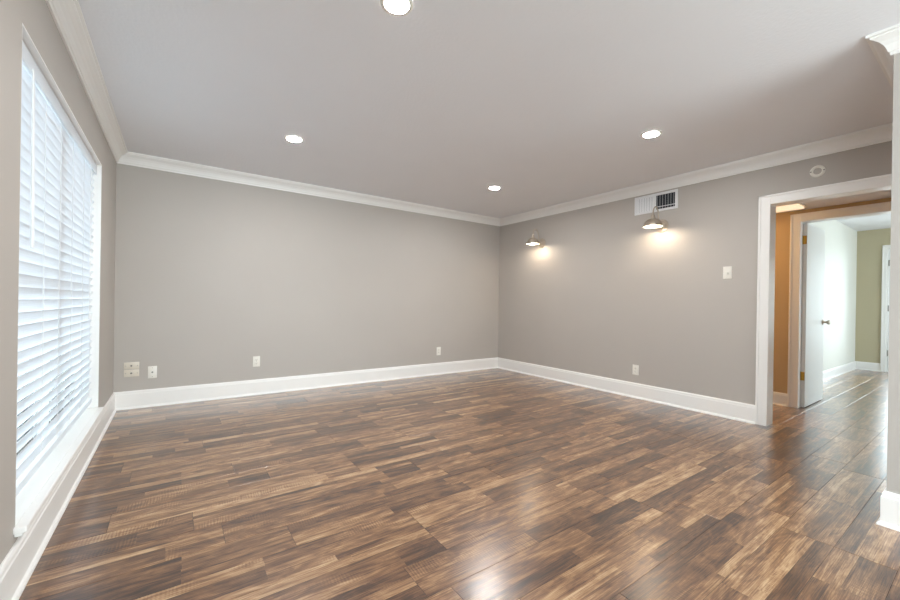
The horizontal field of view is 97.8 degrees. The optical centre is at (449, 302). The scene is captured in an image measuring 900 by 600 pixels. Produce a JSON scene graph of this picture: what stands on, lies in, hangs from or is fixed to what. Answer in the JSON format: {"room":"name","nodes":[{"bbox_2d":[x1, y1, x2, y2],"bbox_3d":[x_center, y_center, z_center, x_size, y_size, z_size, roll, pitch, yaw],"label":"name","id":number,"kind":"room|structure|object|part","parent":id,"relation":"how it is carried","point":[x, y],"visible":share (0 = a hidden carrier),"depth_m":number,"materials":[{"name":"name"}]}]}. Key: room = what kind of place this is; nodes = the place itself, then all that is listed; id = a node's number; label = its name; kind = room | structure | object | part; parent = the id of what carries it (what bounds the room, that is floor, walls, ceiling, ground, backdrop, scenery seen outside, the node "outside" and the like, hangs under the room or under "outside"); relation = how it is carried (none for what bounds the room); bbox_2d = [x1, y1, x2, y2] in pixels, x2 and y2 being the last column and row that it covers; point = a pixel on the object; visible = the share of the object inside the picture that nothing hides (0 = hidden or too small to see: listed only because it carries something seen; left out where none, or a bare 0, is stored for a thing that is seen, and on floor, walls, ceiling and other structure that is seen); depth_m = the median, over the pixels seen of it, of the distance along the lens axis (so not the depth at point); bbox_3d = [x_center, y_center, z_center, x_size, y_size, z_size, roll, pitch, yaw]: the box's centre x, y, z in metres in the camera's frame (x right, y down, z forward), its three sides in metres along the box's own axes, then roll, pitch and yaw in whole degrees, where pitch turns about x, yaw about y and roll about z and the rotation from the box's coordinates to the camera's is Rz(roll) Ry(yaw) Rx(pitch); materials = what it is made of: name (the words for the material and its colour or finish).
{"room":"empty living room","nodes":[
{"label":"empty living room","id":0,"kind":"room"},
{"bbox_2d":[0,0,116,563],"bbox_3d":[-1.024,-0.222,0.516,0.150,2.560,7.976,1,0,-35],"label":"wall","id":1,"kind":"structure","parent":0,"point":[35,15],"depth_m":1.41,"materials":[{"name":"beige paint"}]},
{"bbox_2d":[0,392,116,599],"bbox_3d":[-0.969,0.974,0.569,0.030,0.170,7.676,1,0,-35],"label":"baseboard","id":2,"kind":"structure","parent":1,"relation":"attached to","point":[16,569],"depth_m":1.72,"materials":[{"name":"white paint"}]},
{"bbox_2d":[13,23,104,536],"bbox_3d":[-2.161,-0.094,2.171,0.184,1.883,1.922,1,0,-35],"label":"window","id":3,"kind":"structure","parent":1,"relation":"in","point":[31,499],"depth_m":2.18,"materials":[{"name":"white paint"}]},
{"bbox_3d":[-1.948,-0.110,1.756,0.004,1.754,0.856,1,0,-35],"label":"glass pane","id":4,"kind":"part","parent":3,"relation":"part of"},
{"bbox_3d":[-2.218,-0.113,2.141,0.040,1.831,1.879,1,0,-35],"label":"frame","id":5,"kind":"part","parent":3,"relation":"part of","materials":[{"name":"white paint"}]},
{"bbox_2d":[16,40,96,495],"bbox_3d":[-2.156,-0.131,2.184,0.074,1.789,1.879,1,0,-35],"label":"window blind","id":6,"kind":"object","parent":3,"relation":"attached to","point":[57,168],"visible":0.75,"depth_m":1.97,"materials":[{"name":"white plastic"}]},
{"bbox_3d":[-1.911,-0.113,1.828,0.027,1.689,0.002,1,0,-35],"label":"ladder cord","id":7,"kind":"part","parent":6,"relation":"part of","materials":[{"name":"white fabric"}]},
{"bbox_3d":[-2.171,0.745,2.184,0.022,0.036,1.871,1,0,-35],"label":"rail","id":8,"kind":"part","parent":6,"relation":"part of","materials":[{"name":"white"}]},
{"bbox_3d":[-2.083,-0.116,2.074,0.027,1.689,0.002,1,0,-35],"label":"ladder cord","id":9,"kind":"part","parent":6,"relation":"part of","materials":[{"name":"white fabric"}]},
{"bbox_3d":[-2.255,-0.119,2.319,0.027,1.689,0.002,1,0,-35],"label":"ladder cord","id":10,"kind":"part","parent":6,"relation":"part of","materials":[{"name":"white fabric"}]},
{"bbox_3d":[-2.450,-0.122,2.598,0.027,1.689,0.002,1,0,-35],"label":"ladder cord","id":11,"kind":"part","parent":6,"relation":"part of","materials":[{"name":"white fabric"}]},
{"bbox_3d":[-2.622,-0.125,2.844,0.027,1.689,0.002,1,0,-35],"label":"ladder cord","id":12,"kind":"part","parent":6,"relation":"part of","materials":[{"name":"white fabric"}]},
{"bbox_3d":[-2.505,-0.420,2.734,0.014,1.075,0.013,1,0,33],"label":"pull cord","id":13,"kind":"part","parent":6,"relation":"part of","materials":[{"name":"white plastic"}]},
{"bbox_3d":[-2.175,0.827,2.172,0.184,0.040,1.922,1,0,-35],"label":"sill","id":14,"kind":"part","parent":3,"relation":"part of","materials":[{"name":"white paint"}]},
{"bbox_3d":[-2.487,-0.119,2.526,0.004,1.754,0.856,1,0,-35],"label":"glass pane","id":15,"kind":"part","parent":3,"relation":"part of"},
{"bbox_2d":[45,0,127,162],"bbox_3d":[-0.910,-1.327,0.582,0.086,0.106,7.676,1,0,-35],"label":"crown molding","id":16,"kind":"structure","parent":1,"relation":"attached to","point":[67,15],"depth_m":2.23,"materials":[{"name":"white paint"}]},
{"bbox_2d":[113,163,499,391],"bbox_3d":[-1.171,-0.230,5.190,4.969,2.560,0.150,1,0,-35],"label":"wall","id":17,"kind":"structure","parent":0,"point":[212,276],"depth_m":4.56,"materials":[{"name":"beige paint"}]},
{"bbox_2d":[124,369,138,376],"bbox_3d":[-3.064,0.682,3.774,0.116,0.068,0.016,1,0,-35],"label":"cable plate","id":18,"kind":"object","parent":17,"relation":"attached to","point":[127,373],"visible":1,"depth_m":3.78,"materials":[{"name":"beige plastic"}]},
{"bbox_2d":[124,362,138,369],"bbox_3d":[-3.063,0.610,3.774,0.116,0.068,0.016,1,0,-35],"label":"cable plate","id":19,"kind":"object","parent":17,"relation":"attached to","point":[129,365],"visible":1,"depth_m":3.77,"materials":[{"name":"beige plastic"}]},
{"bbox_2d":[148,366,156,377],"bbox_3d":[-2.933,0.688,3.866,0.072,0.118,0.016,1,0,-35],"label":"plate","id":20,"kind":"object","parent":17,"relation":"attached to","point":[152,370],"visible":1,"depth_m":3.87,"materials":[{"name":"white plastic"}]},
{"bbox_2d":[253,356,259,366],"bbox_3d":[-2.172,0.663,4.403,0.072,0.116,0.009,1,0,-35],"label":"power outlet","id":21,"kind":"object","parent":17,"relation":"attached to","point":[256,359],"visible":1,"depth_m":4.40,"materials":[{"name":"white plastic"}]},
{"bbox_2d":[114,357,497,410],"bbox_3d":[-1.187,0.965,5.083,4.849,0.170,0.030,1,0,-35],"label":"baseboard","id":22,"kind":"structure","parent":17,"relation":"attached to","point":[125,400],"depth_m":4.54,"materials":[{"name":"white paint"}]},
{"bbox_2d":[118,151,499,225],"bbox_3d":[-1.135,-1.337,5.057,4.849,0.106,0.086,1,0,-35],"label":"crown molding","id":23,"kind":"structure","parent":17,"relation":"attached to","point":[130,158],"depth_m":4.53,"materials":[{"name":"white paint"}]},
{"bbox_2d":[436,347,440,354],"bbox_3d":[-0.167,0.722,5.807,0.074,0.120,0.009,1,0,-35],"label":"power outlet","id":24,"kind":"object","parent":17,"relation":"attached to","point":[438,352],"visible":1,"depth_m":5.80,"materials":[{"name":"white plastic"}]},
{"bbox_2d":[19,368,899,599],"bbox_3d":[3.355,1.148,3.519,10.540,0.050,7.846,1,0,-35],"label":"floor","id":25,"kind":"structure","parent":0,"point":[496,483],"depth_m":2.12,"materials":[{"name":"brown wood"}]},
{"bbox_2d":[78,0,899,217],"bbox_3d":[1.043,-1.412,1.948,4.849,0.120,7.676,1,0,-35],"label":"ceiling","id":26,"kind":"structure","parent":0,"point":[441,103],"depth_m":2.48,"materials":[{"name":"paint"}]},
{"bbox_2d":[284,135,303,142],"bbox_3d":[-1.325,-1.387,3.333,0.152,0.007,0.152,1,0,-35],"label":"recessed light","id":27,"kind":"object","parent":26,"relation":"in","point":[292,138],"visible":1,"depth_m":3.32,"materials":[{"name":"white plastic"}]},
{"bbox_2d":[380,0,412,15],"bbox_3d":[-0.244,-1.368,1.801,0.152,0.007,0.152,1,0,-35],"label":"recessed light","id":28,"kind":"object","parent":26,"relation":"in","point":[393,7],"visible":1,"depth_m":1.81,"materials":[{"name":"white plastic"}]},
{"bbox_2d":[488,186,500,189],"bbox_3d":[0.526,-1.359,4.665,0.152,0.007,0.152,1,0,-35],"label":"recessed light","id":29,"kind":"object","parent":26,"relation":"in","point":[490,187],"visible":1,"depth_m":4.64,"materials":[{"name":"white plastic"}]},
{"bbox_2d":[640,130,661,137],"bbox_3d":[1.605,-1.341,3.132,0.152,0.007,0.152,1,0,-35],"label":"recessed light","id":30,"kind":"object","parent":26,"relation":"in","point":[652,133],"visible":1,"depth_m":3.13,"materials":[{"name":"white plastic"}]},
{"bbox_2d":[498,141,891,404],"bbox_3d":[3.102,-0.161,3.313,0.120,2.560,7.826,1,0,-35],"label":"wall","id":31,"kind":"structure","parent":0,"point":[606,294],"depth_m":4.37,"materials":[{"name":"beige paint"}]},
{"bbox_2d":[526,229,545,247],"bbox_3d":[1.226,-0.927,5.651,0.288,0.270,0.198,1,0,-35],"label":"wall sconce","id":32,"kind":"object","parent":31,"relation":"attached to","point":[532,241],"visible":1,"depth_m":5.67,"materials":[{"name":"silver metal"}]},
{"bbox_3d":[1.188,-0.877,5.626,0.198,0.087,0.198,1,0,-35],"label":"lamp shade","id":33,"kind":"part","parent":32,"relation":"part of","materials":[{"name":"white glass"}]},
{"bbox_2d":[498,357,754,423],"bbox_3d":[1.787,1.011,5.035,0.030,0.170,3.520,1,0,-35],"label":"baseboard","id":34,"kind":"structure","parent":31,"relation":"attached to","point":[744,412],"depth_m":4.44,"materials":[{"name":"white paint"}]},
{"bbox_2d":[632,365,638,374],"bbox_3d":[2.148,0.781,4.543,0.009,0.116,0.074,1,0,-35],"label":"power outlet","id":35,"kind":"object","parent":31,"relation":"attached to","point":[635,369],"visible":1,"depth_m":4.54,"materials":[{"name":"white plastic"}]},
{"bbox_2d":[643,206,667,232],"bbox_3d":[2.216,-0.904,4.237,0.288,0.270,0.198,1,0,-35],"label":"wall sconce","id":36,"kind":"object","parent":31,"relation":"attached to","point":[661,226],"visible":1,"depth_m":4.23,"materials":[{"name":"silver metal"}]},
{"bbox_3d":[2.178,-0.854,4.211,0.198,0.087,0.198,1,0,-35],"label":"lamp shade","id":37,"kind":"part","parent":36,"relation":"part of","materials":[{"name":"white glass"}]},
{"bbox_2d":[634,189,677,215],"bbox_3d":[2.290,-1.110,4.375,0.015,0.206,0.480,1,0,-35],"label":"air vent","id":38,"kind":"object","parent":31,"relation":"in","point":[667,200],"visible":0.99,"depth_m":4.36,"materials":[{"name":"white metal"}]},
{"bbox_2d":[500,123,892,225],"bbox_3d":[2.083,-1.286,4.612,0.086,0.106,4.506,1,0,-35],"label":"crown molding","id":39,"kind":"structure","parent":31,"relation":"attached to","point":[883,133],"depth_m":3.75,"materials":[{"name":"white paint"}]},
{"bbox_2d":[723,266,731,278],"bbox_3d":[2.681,-0.288,3.795,0.020,0.120,0.074,1,0,-35],"label":"light switch","id":40,"kind":"object","parent":31,"relation":"attached to","point":[727,271],"visible":1,"depth_m":3.79,"materials":[{"name":"white plastic"}]},
{"bbox_2d":[810,165,825,176],"bbox_3d":[3.064,-1.095,3.272,0.012,0.100,0.100,1,0,-35],"label":"bracket","id":41,"kind":"object","parent":31,"relation":"attached to","point":[822,167],"visible":1,"depth_m":3.27,"materials":[{"name":"white plastic"}]},
{"bbox_2d":[755,174,891,425],"bbox_3d":[3.155,0.079,3.232,0.170,2.081,0.986,1,0,-35],"label":"door frame","id":42,"kind":"structure","parent":31,"relation":"attached to","point":[764,204],"depth_m":3.54,"materials":[{"name":"white paint"}]},
{"bbox_2d":[773,198,890,393],"bbox_3d":[3.900,-0.150,4.040,0.120,2.560,3.400,1,0,-35],"label":"wall","id":43,"kind":"structure","parent":0,"point":[782,246],"depth_m":4.30,"materials":[{"name":"beige paint"}]},
{"bbox_2d":[773,392,786,406],"bbox_3d":[3.285,1.052,4.770,0.022,0.136,1.282,1,0,-35],"label":"baseboard","id":44,"kind":"structure","parent":43,"relation":"attached to","point":[779,398],"depth_m":4.29,"materials":[{"name":"white paint"}]},
{"bbox_2d":[800,223,830,406],"bbox_3d":[4.088,0.141,4.373,0.712,1.968,0.107,1,0,-34],"label":"door","id":45,"kind":"structure","parent":43,"relation":"in","point":[811,374],"depth_m":4.33,"materials":[{"name":"white paint"}]},
{"bbox_3d":[4.339,0.229,4.521,0.062,0.062,0.070,1,0,-35],"label":"knob","id":46,"kind":"part","parent":45,"relation":"part of","materials":[{"name":"silver metal"}]},
{"bbox_2d":[787,201,890,407],"bbox_3d":[4.006,0.097,3.862,0.145,2.071,1.014,1,0,-35],"label":"door frame","id":47,"kind":"structure","parent":43,"relation":"attached to","point":[795,219],"depth_m":4.19,"materials":[{"name":"white paint"}]},
{"bbox_2d":[809,220,856,370],"bbox_3d":[5.406,-0.129,5.777,4.340,2.560,0.120,1,0,-35],"label":"wall","id":48,"kind":"structure","parent":0,"point":[840,239],"depth_m":6.28,"materials":[{"name":"paint"}]},
{"bbox_2d":[823,361,855,380],"bbox_3d":[5.428,1.084,5.721,4.340,0.136,0.022,1,0,-35],"label":"baseboard","id":49,"kind":"structure","parent":48,"relation":"attached to","point":[831,373],"depth_m":6.26,"materials":[{"name":"white paint"}]},
{"bbox_2d":[776,190,890,213],"bbox_3d":[3.475,-1.036,3.731,0.951,0.100,3.400,1,0,-35],"label":"ceiling","id":50,"kind":"structure","parent":0,"point":[884,194],"depth_m":3.75,"materials":[{"name":"paint"}]},
{"bbox_2d":[776,203,807,212],"bbox_3d":[3.396,-0.974,4.116,0.280,0.028,0.480,1,0,-35],"label":"recessed light","id":51,"kind":"object","parent":50,"relation":"in","point":[799,205],"visible":0.39,"depth_m":3.98,"materials":[{"name":"white plastic"}]},
{"bbox_2d":[836,213,890,230],"bbox_3d":[6.572,-1.328,4.137,4.340,0.120,3.880,1,0,-35],"label":"ceiling","id":52,"kind":"structure","parent":0,"point":[883,221],"depth_m":6.24,"materials":[{"name":"paint"}]},
{"bbox_2d":[855,228,890,362],"bbox_3d":[8.379,-0.082,5.418,0.120,2.560,4.120,1,0,-35],"label":"wall","id":53,"kind":"structure","parent":0,"point":[869,242],"depth_m":6.84,"materials":[{"name":"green paint"}]},
{"bbox_2d":[856,361,879,370],"bbox_3d":[7.280,1.111,6.839,0.022,0.136,0.315,1,0,-35],"label":"baseboard","id":54,"kind":"structure","parent":53,"relation":"attached to","point":[859,365],"depth_m":6.83,"materials":[{"name":"white paint"}]},
{"bbox_2d":[880,245,890,371],"bbox_3d":[7.693,0.109,6.268,0.025,2.155,1.085,1,0,-35],"label":"door frame","id":55,"kind":"structure","parent":53,"relation":"attached to","point":[884,247],"depth_m":6.68,"materials":[{"name":"white paint"}]},
{"bbox_2d":[885,248,889,371],"bbox_3d":[7.728,0.137,6.293,0.178,2.100,0.975,1,0,-35],"label":"door","id":56,"kind":"structure","parent":53,"relation":"in","point":[888,249],"depth_m":6.66,"materials":[{"name":"white paint"}]},
{"bbox_2d":[886,53,899,493],"bbox_3d":[2.822,-0.104,2.321,1.474,2.440,0.120,1,0,-35],"label":"wall partition","id":57,"kind":"structure","parent":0,"point":[893,426],"depth_m":1.94,"materials":[{"name":"beige paint"}]},
{"bbox_2d":[865,23,899,88],"bbox_3d":[2.805,-1.272,2.295,1.560,0.106,0.292,1,0,-35],"label":"crown molding","id":58,"kind":"structure","parent":57,"relation":"attached to","point":[884,44],"depth_m":1.96,"materials":[{"name":"white paint"}]},
{"bbox_2d":[876,488,899,531],"bbox_3d":[2.792,1.030,2.314,1.504,0.170,0.180,1,0,-35],"label":"baseboard","id":59,"kind":"structure","parent":57,"relation":"attached to","point":[889,517],"depth_m":1.93,"materials":[{"name":"white paint"}]}
]}

